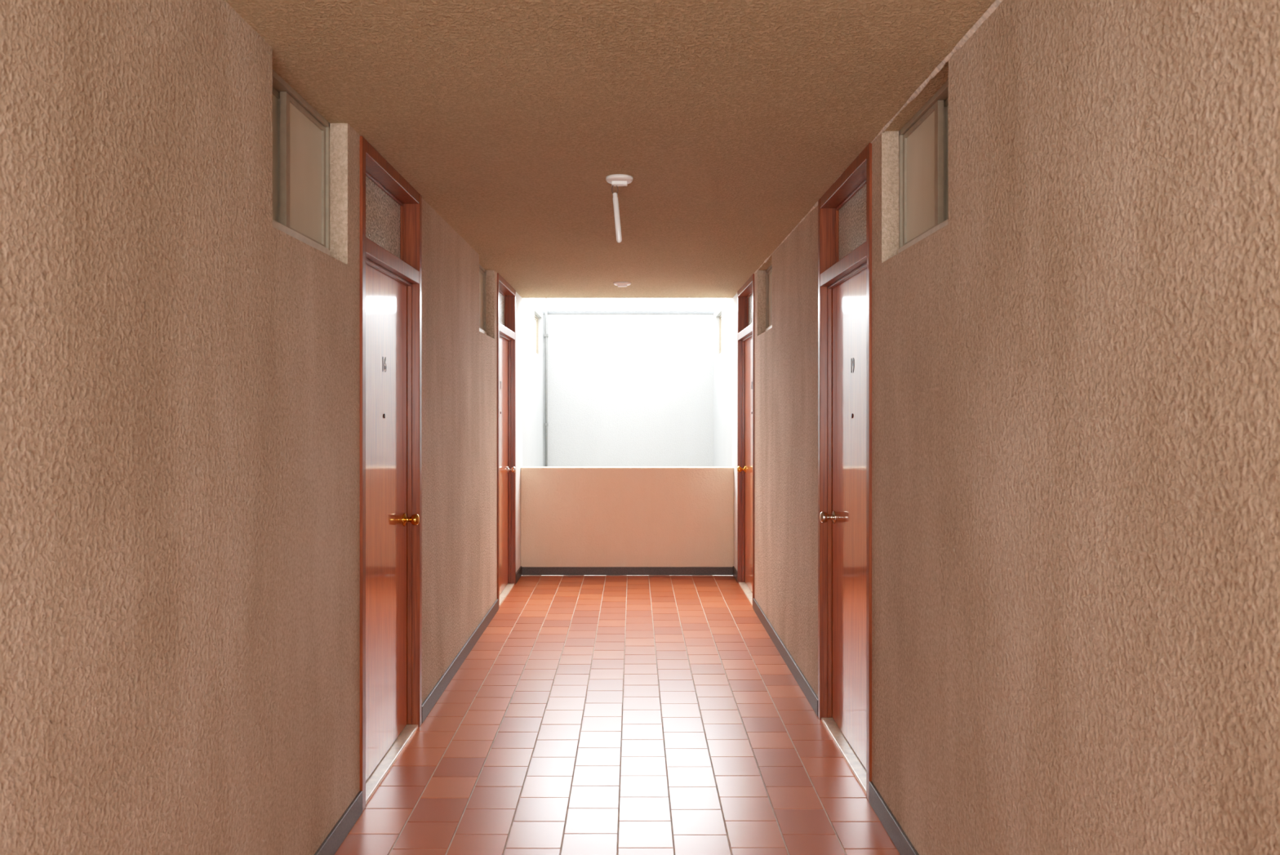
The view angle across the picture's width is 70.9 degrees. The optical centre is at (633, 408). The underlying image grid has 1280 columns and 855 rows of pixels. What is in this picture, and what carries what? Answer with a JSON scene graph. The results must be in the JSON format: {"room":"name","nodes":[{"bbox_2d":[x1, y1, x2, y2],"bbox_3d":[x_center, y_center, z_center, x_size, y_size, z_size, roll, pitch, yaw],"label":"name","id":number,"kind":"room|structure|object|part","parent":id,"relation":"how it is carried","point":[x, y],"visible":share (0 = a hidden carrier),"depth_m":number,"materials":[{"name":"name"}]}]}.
{"room":"apartment corridor","nodes":[
{"label":"apartment corridor","id":0,"kind":"room"},
{"bbox_2d":[0,0,543,854],"bbox_3d":[-1.160,0.210,4.060,0.300,2.560,12.120,0,0,0],"label":"wall","id":1,"kind":"structure","parent":0,"point":[180,369],"depth_m":2.04,"materials":[{"name":"paint"}]},
{"bbox_2d":[272,87,325,247],"bbox_3d":[-1.105,-0.773,2.852,0.046,0.431,0.627,0,0,0],"label":"window","id":2,"kind":"structure","parent":1,"relation":"in","point":[305,137],"depth_m":2.93,"materials":[{"name":"beige glass"}]},
{"bbox_3d":[-1.118,-0.773,2.697,0.004,0.403,0.258,0,0,0],"label":"inner sash glass","id":3,"kind":"part","parent":2,"relation":"part of","materials":[{"name":"beige glass"}]},
{"bbox_3d":[-1.118,-0.773,2.691,0.020,0.431,0.306,0,0,0],"label":"inner sash","id":4,"kind":"part","parent":2,"relation":"part of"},
{"bbox_3d":[-1.092,-0.773,2.984,0.020,0.431,0.362,0,0,0],"label":"outer sash","id":5,"kind":"part","parent":2,"relation":"part of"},
{"bbox_2d":[272,70,329,250],"bbox_3d":[-1.107,-0.760,2.849,0.070,0.498,0.661,0,0,0],"label":"frame","id":6,"kind":"object","parent":1,"relation":"attached to","point":[279,84],"visible":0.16,"depth_m":3.12,"materials":[{"name":"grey metal"}]},
{"bbox_2d":[272,219,330,255],"bbox_3d":[-1.104,-0.537,2.853,0.076,0.052,0.625,0,0,0],"label":"track","id":7,"kind":"object","parent":1,"relation":"attached to","point":[276,224],"visible":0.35,"depth_m":2.88,"materials":[{"name":"metal"}]},
{"bbox_2d":[365,176,399,258],"bbox_3d":[-1.091,-0.802,3.788,0.006,0.314,0.845,0,0,0],"label":"glass","id":8,"kind":"object","parent":1,"relation":"attached to","point":[382,211],"visible":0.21,"depth_m":3.90,"materials":[{"name":"clear glass"}]},
{"bbox_2d":[365,170,403,260],"bbox_3d":[-1.081,-0.802,3.788,0.013,0.314,0.845,0,0,0],"label":"bead","id":9,"kind":"object","parent":1,"relation":"attached to","point":[372,179],"visible":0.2,"depth_m":4.20,"materials":[{"name":"brown wood"}]},
{"bbox_2d":[365,257,412,723],"bbox_3d":[-1.045,0.443,3.788,0.020,2.055,0.845,0,0,0],"label":"door stop","id":10,"kind":"object","parent":1,"relation":"attached to","point":[369,262],"visible":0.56,"depth_m":4.20,"materials":[{"name":"brown wood"}]},
{"bbox_2d":[360,135,422,811],"bbox_3d":[-1.080,0.240,3.788,0.160,2.499,0.933,0,0,0],"label":"frame","id":11,"kind":"object","parent":1,"relation":"attached to","point":[410,269],"visible":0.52,"depth_m":3.89,"materials":[{"name":"brown wood"}]},
{"bbox_2d":[365,724,417,803],"bbox_3d":[-1.083,1.482,3.788,0.154,0.013,0.845,0,0,0],"label":"threshold","id":12,"kind":"object","parent":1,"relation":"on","point":[389,757],"visible":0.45,"depth_m":3.78,"materials":[{"name":"stone"}]},
{"bbox_2d":[365,263,419,780],"bbox_3d":[-1.042,0.445,3.788,0.112,2.054,0.841,0,0,0],"label":"door","id":13,"kind":"structure","parent":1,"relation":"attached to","point":[386,297],"depth_m":3.84,"materials":[{"name":"brown wood"}]},
{"bbox_2d":[382,356,386,372],"bbox_3d":[-1.055,-0.189,3.815,0.001,0.065,0.055,0,0,0],"label":"number","id":14,"kind":"object","parent":13,"relation":"attached to","point":[383,357],"visible":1,"depth_m":3.82,"materials":[{"name":"metal"}]},
{"bbox_3d":[-1.021,0.510,4.145,0.070,0.062,0.062,0,0,0],"label":"knob","id":15,"kind":"part","parent":13,"relation":"part of","materials":[{"name":"gold metal"}]},
{"bbox_2d":[314,565,521,854],"bbox_3d":[-1.004,1.448,3.100,0.012,0.081,9.920,0,0,0],"label":"baseboard","id":16,"kind":"structure","parent":1,"relation":"attached to","point":[345,823],"depth_m":4.39,"materials":[{"name":"plastic"}]},
{"bbox_2d":[479,268,484,330],"bbox_3d":[-1.092,-0.773,6.357,0.020,0.431,0.355,0,0,0],"label":"window","id":17,"kind":"structure","parent":1,"relation":"in","point":[480,273],"depth_m":6.45,"materials":[{"name":"glass"}]},
{"bbox_3d":[-1.092,-0.773,6.357,0.020,0.431,0.355,0,0,0],"label":"outer sash","id":18,"kind":"part","parent":17,"relation":"part of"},
{"bbox_2d":[479,264,485,331],"bbox_3d":[-1.107,-0.760,6.225,0.070,0.498,0.648,0,0,0],"label":"frame","id":19,"kind":"object","parent":1,"relation":"attached to","point":[481,268],"visible":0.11,"depth_m":6.54,"materials":[{"name":"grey metal"}]},
{"bbox_2d":[479,328,486,334],"bbox_3d":[-1.104,-0.537,6.229,0.076,0.052,0.612,0,0,0],"label":"track","id":20,"kind":"object","parent":1,"relation":"attached to","point":[480,329],"visible":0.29,"depth_m":6.38,"materials":[{"name":"metal"}]},
{"bbox_2d":[499,293,504,325],"bbox_3d":[-1.091,-0.802,7.165,0.006,0.314,0.900,0,0,0],"label":"glass","id":21,"kind":"object","parent":1,"relation":"attached to","point":[501,296],"visible":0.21,"depth_m":7.44,"materials":[{"name":"glass"}]},
{"bbox_2d":[499,289,506,326],"bbox_3d":[-1.081,-0.802,7.165,0.013,0.314,0.900,0,0,0],"label":"bead","id":22,"kind":"object","parent":1,"relation":"attached to","point":[500,291],"visible":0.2,"depth_m":7.60,"materials":[{"name":"brown wood"}]},
{"bbox_2d":[499,333,511,582],"bbox_3d":[-1.045,0.443,7.165,0.020,2.055,0.900,0,0,0],"label":"door stop","id":23,"kind":"object","parent":1,"relation":"attached to","point":[500,335],"visible":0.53,"depth_m":7.60,"materials":[{"name":"brown wood"}]},
{"bbox_2d":[497,272,515,608],"bbox_3d":[-1.080,0.240,7.165,0.160,2.499,0.988,0,0,0],"label":"frame","id":24,"kind":"object","parent":1,"relation":"attached to","point":[508,331],"visible":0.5,"depth_m":7.62,"materials":[{"name":"brown wood"}]},
{"bbox_2d":[499,582,514,605],"bbox_3d":[-1.083,1.482,7.165,0.154,0.013,0.900,0,0,0],"label":"threshold","id":25,"kind":"object","parent":1,"relation":"on","point":[508,588],"visible":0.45,"depth_m":7.24,"materials":[{"name":"stone"}]},
{"bbox_2d":[499,336,515,594],"bbox_3d":[-1.042,0.445,7.165,0.112,2.054,0.896,0,0,0],"label":"door","id":26,"kind":"structure","parent":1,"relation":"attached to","point":[504,344],"depth_m":7.35,"materials":[{"name":"brown wood"}]},
{"bbox_3d":[-1.021,0.510,7.550,0.070,0.062,0.062,0,0,0],"label":"knob","id":27,"kind":"part","parent":26,"relation":"part of","materials":[{"name":"gold metal"}]},
{"bbox_2d":[534,317,537,353],"bbox_3d":[-1.070,-0.793,9.732,0.020,0.391,0.405,0,0,0],"label":"window","id":28,"kind":"structure","parent":1,"relation":"in","point":[535,319],"depth_m":9.87,"materials":[{"name":"glass"}]},
{"bbox_3d":[-1.070,-0.793,9.732,0.020,0.391,0.405,0,0,0],"label":"outer sash","id":29,"kind":"part","parent":28,"relation":"part of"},
{"bbox_2d":[534,314,537,354],"bbox_3d":[-1.085,-0.780,9.575,0.070,0.458,0.748,0,0,0],"label":"frame","id":30,"kind":"object","parent":1,"relation":"attached to","point":[535,316],"visible":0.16,"depth_m":9.94,"materials":[{"name":"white metal"}]},
{"bbox_2d":[544,297,548,466],"bbox_3d":[-0.975,-0.390,10.090,0.040,3.760,0.060,0,0,0],"label":"drain pipe","id":31,"kind":"object","parent":1,"relation":"attached to","point":[546,335],"visible":0.46,"depth_m":10.07,"materials":[{"name":"grey metal"}]},
{"bbox_2d":[224,0,995,297],"bbox_3d":[-0.053,-1.110,3.100,2.514,0.200,10.200,0,0,0],"label":"ceiling","id":32,"kind":"structure","parent":0,"point":[730,121],"depth_m":2.99,"materials":[{"name":"paint"}]},
{"bbox_2d":[605,173,633,242],"bbox_3d":[-0.060,-0.867,3.930,0.120,0.285,0.120,0,0,0],"label":"ceiling lamp","id":33,"kind":"object","parent":32,"relation":"attached to","point":[618,180],"depth_m":3.92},
{"bbox_2d":[613,281,631,287],"bbox_3d":[-0.087,-0.994,7.200,0.140,0.032,0.140,0,0,0],"label":"ceiling lamp","id":34,"kind":"object","parent":32,"relation":"attached to","point":[620,284],"depth_m":7.17,"materials":[{"name":"white plastic"}]},
{"bbox_2d":[334,575,900,854],"bbox_3d":[-0.053,1.550,3.030,1.914,0.121,10.060,0,0,0],"label":"floor","id":35,"kind":"structure","parent":0,"point":[590,714],"depth_m":4.03,"materials":[{"name":"tile"}]},
{"bbox_2d":[738,582,752,605],"bbox_3d":[0.977,1.482,7.210,0.154,0.013,0.930,0,0,0],"label":"threshold","id":36,"kind":"object","parent":35,"relation":"on","point":[744,587],"visible":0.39,"depth_m":7.28,"materials":[{"name":"stone"}]},
{"bbox_2d":[821,717,866,792],"bbox_3d":[0.977,1.482,3.877,0.154,0.013,0.855,0,0,0],"label":"threshold","id":37,"kind":"object","parent":35,"relation":"on","point":[848,753],"visible":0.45,"depth_m":3.88,"materials":[{"name":"stone"}]},
{"bbox_2d":[520,466,733,566],"bbox_3d":[-0.053,1.008,8.130,1.914,0.965,0.140,0,0,0],"label":"wall","id":38,"kind":"structure","parent":0,"point":[571,516],"depth_m":8.06,"materials":[{"name":"paint"}]},
{"bbox_2d":[521,566,733,575],"bbox_3d":[-0.053,1.452,8.054,1.890,0.074,0.012,0,0,0],"label":"baseboard","id":39,"kind":"structure","parent":38,"relation":"attached to","point":[526,571],"depth_m":8.05,"materials":[{"name":"plastic"}]},
{"bbox_2d":[543,313,713,466],"bbox_3d":[-0.053,0.210,10.220,2.514,2.560,0.200,0,0,0],"label":"window","id":40,"kind":"structure","parent":0,"point":[624,389],"depth_m":10.12,"materials":[{"name":"white glass"}]},
{"bbox_2d":[541,311,715,313],"bbox_3d":[-0.053,-1.085,10.220,2.514,0.030,0.240,0,0,0],"label":"trim","id":41,"kind":"structure","parent":40,"relation":"on","point":[543,312],"depth_m":10.10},
{"bbox_2d":[713,0,1279,854],"bbox_3d":[1.054,0.210,4.060,0.300,2.560,12.120,0,0,0],"label":"wall","id":42,"kind":"structure","parent":0,"point":[1076,374],"depth_m":1.86,"materials":[{"name":"paint"}]},
{"bbox_2d":[719,315,721,353],"bbox_3d":[0.979,-0.780,9.525,0.070,0.458,0.648,0,0,0],"label":"frame","id":43,"kind":"object","parent":42,"relation":"attached to","point":[720,317],"visible":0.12,"depth_m":9.83,"materials":[{"name":"white metal"}]},
{"bbox_2d":[720,317,721,352],"bbox_3d":[0.964,-0.793,9.658,0.020,0.391,0.355,0,0,0],"label":"window","id":44,"kind":"structure","parent":42,"relation":"in","point":[721,317],"depth_m":9.81,"materials":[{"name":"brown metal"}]},
{"bbox_2d":[737,337,752,593],"bbox_3d":[0.936,0.445,7.210,0.112,2.054,0.926,0,0,0],"label":"door","id":45,"kind":"structure","parent":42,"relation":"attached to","point":[748,343],"depth_m":7.43,"materials":[{"name":"brown wood"}]},
{"bbox_3d":[0.915,0.510,7.610,0.070,0.062,0.062,0,0,0],"label":"knob","id":46,"kind":"part","parent":45,"relation":"part of","materials":[{"name":"gold metal"}]},
{"bbox_2d":[737,273,754,597],"bbox_3d":[0.974,0.240,7.210,0.160,2.499,1.018,0,0,0],"label":"frame","id":47,"kind":"object","parent":42,"relation":"attached to","point":[744,331],"visible":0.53,"depth_m":7.68,"materials":[{"name":"brown wood"}]},
{"bbox_2d":[742,333,752,581],"bbox_3d":[0.939,0.443,7.210,0.020,2.055,0.930,0,0,0],"label":"door stop","id":48,"kind":"object","parent":42,"relation":"attached to","point":[750,335],"visible":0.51,"depth_m":7.66,"materials":[{"name":"brown wood"}]},
{"bbox_2d":[746,291,752,326],"bbox_3d":[0.976,-0.802,7.210,0.013,0.314,0.930,0,0,0],"label":"bead","id":49,"kind":"object","parent":42,"relation":"attached to","point":[751,293],"visible":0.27,"depth_m":7.66,"materials":[{"name":"brown wood"}]},
{"bbox_2d":[748,293,752,325],"bbox_3d":[0.985,-0.802,7.210,0.006,0.314,0.930,0,0,0],"label":"glass","id":50,"kind":"object","parent":42,"relation":"attached to","point":[750,298],"visible":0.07,"depth_m":7.52,"materials":[{"name":"glass"}]},
{"bbox_2d":[765,264,772,328],"bbox_3d":[1.001,-0.770,6.205,0.070,0.478,0.688,0,0,0],"label":"frame","id":51,"kind":"object","parent":42,"relation":"attached to","point":[770,268],"visible":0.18,"depth_m":6.54,"materials":[{"name":"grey metal"}]},
{"bbox_2d":[767,268,772,327],"bbox_3d":[0.986,-0.783,6.348,0.020,0.411,0.375,0,0,0],"label":"window","id":52,"kind":"structure","parent":42,"relation":"in","point":[771,273],"depth_m":6.46,"materials":[{"name":"glass"}]},
{"bbox_3d":[0.986,-0.783,6.348,0.020,0.411,0.375,0,0,0],"label":"outer sash","id":53,"kind":"part","parent":52,"relation":"part of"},
{"bbox_2d":[733,565,919,854],"bbox_3d":[0.898,1.448,3.100,0.012,0.081,9.920,0,0,0],"label":"baseboard","id":54,"kind":"structure","parent":42,"relation":"attached to","point":[898,836],"depth_m":4.35,"materials":[{"name":"plastic"}]},
{"bbox_2d":[819,268,866,768],"bbox_3d":[0.936,0.445,3.877,0.112,2.054,0.851,0,0,0],"label":"door","id":55,"kind":"structure","parent":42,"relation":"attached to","point":[849,296],"depth_m":3.95,"materials":[{"name":"brown wood"}]},
{"bbox_3d":[0.915,0.510,4.240,0.070,0.062,0.062,0,0,0],"label":"knob","id":56,"kind":"part","parent":55,"relation":"part of","materials":[{"name":"silver metal"}]},
{"bbox_2d":[850,357,854,373],"bbox_3d":[0.949,-0.188,3.890,0.001,0.065,0.054,0,0,0],"label":"number","id":57,"kind":"object","parent":55,"relation":"attached to","point":[853,357],"visible":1,"depth_m":3.89,"materials":[{"name":"metal"}]},
{"bbox_2d":[817,142,871,800],"bbox_3d":[0.974,0.240,3.877,0.160,2.499,0.943,0,0,0],"label":"frame","id":58,"kind":"object","parent":42,"relation":"attached to","point":[829,271],"visible":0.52,"depth_m":4.30,"materials":[{"name":"brown wood"}]},
{"bbox_2d":[826,262,866,716],"bbox_3d":[0.939,0.443,3.877,0.020,2.055,0.855,0,0,0],"label":"door stop","id":59,"kind":"object","parent":42,"relation":"attached to","point":[862,267],"visible":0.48,"depth_m":4.29,"materials":[{"name":"brown wood"}]},
{"bbox_2d":[835,178,866,262],"bbox_3d":[0.976,-0.802,3.877,0.013,0.314,0.855,0,0,0],"label":"bead","id":60,"kind":"object","parent":42,"relation":"attached to","point":[863,184],"visible":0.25,"depth_m":4.25,"materials":[{"name":"brown wood"}]},
{"bbox_2d":[838,184,866,261],"bbox_3d":[0.985,-0.802,3.877,0.006,0.314,0.855,0,0,0],"label":"glass","id":61,"kind":"object","parent":42,"relation":"attached to","point":[852,215],"visible":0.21,"depth_m":4.02,"materials":[{"name":"glass"}]},
{"bbox_2d":[736,0,1003,293],"bbox_3d":[0.899,-1.003,3.050,0.010,0.014,9.700,0,0,0],"label":"trim","id":62,"kind":"structure","parent":42,"relation":"attached to","point":[993,6],"depth_m":2.62,"materials":[{"name":"paint"}]},
{"bbox_2d":[898,80,948,248],"bbox_3d":[1.001,-0.770,2.925,0.070,0.478,0.688,0,0,0],"label":"frame","id":63,"kind":"object","parent":42,"relation":"attached to","point":[942,94],"visible":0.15,"depth_m":3.24,"materials":[{"name":"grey metal"}]},
{"bbox_2d":[898,218,948,253],"bbox_3d":[0.998,-0.557,2.929,0.076,0.052,0.652,0,0,0],"label":"track","id":64,"kind":"object","parent":42,"relation":"attached to","point":[944,223],"visible":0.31,"depth_m":2.96,"materials":[{"name":"metal"}]},
{"bbox_2d":[902,97,948,245],"bbox_3d":[0.999,-0.783,2.928,0.046,0.411,0.654,0,0,0],"label":"window","id":65,"kind":"structure","parent":42,"relation":"in","point":[921,143],"depth_m":3.01,"materials":[{"name":"beige glass"}]},
{"bbox_3d":[0.986,-0.783,3.067,0.020,0.411,0.375,0,0,0],"label":"outer sash","id":66,"kind":"part","parent":65,"relation":"part of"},
{"bbox_3d":[1.012,-0.783,2.760,0.020,0.411,0.319,0,0,0],"label":"inner sash","id":67,"kind":"part","parent":65,"relation":"part of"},
{"bbox_3d":[1.012,-0.783,2.767,0.004,0.383,0.271,0,0,0],"label":"inner sash glass","id":68,"kind":"part","parent":65,"relation":"part of","materials":[{"name":"beige glass"}]}
]}

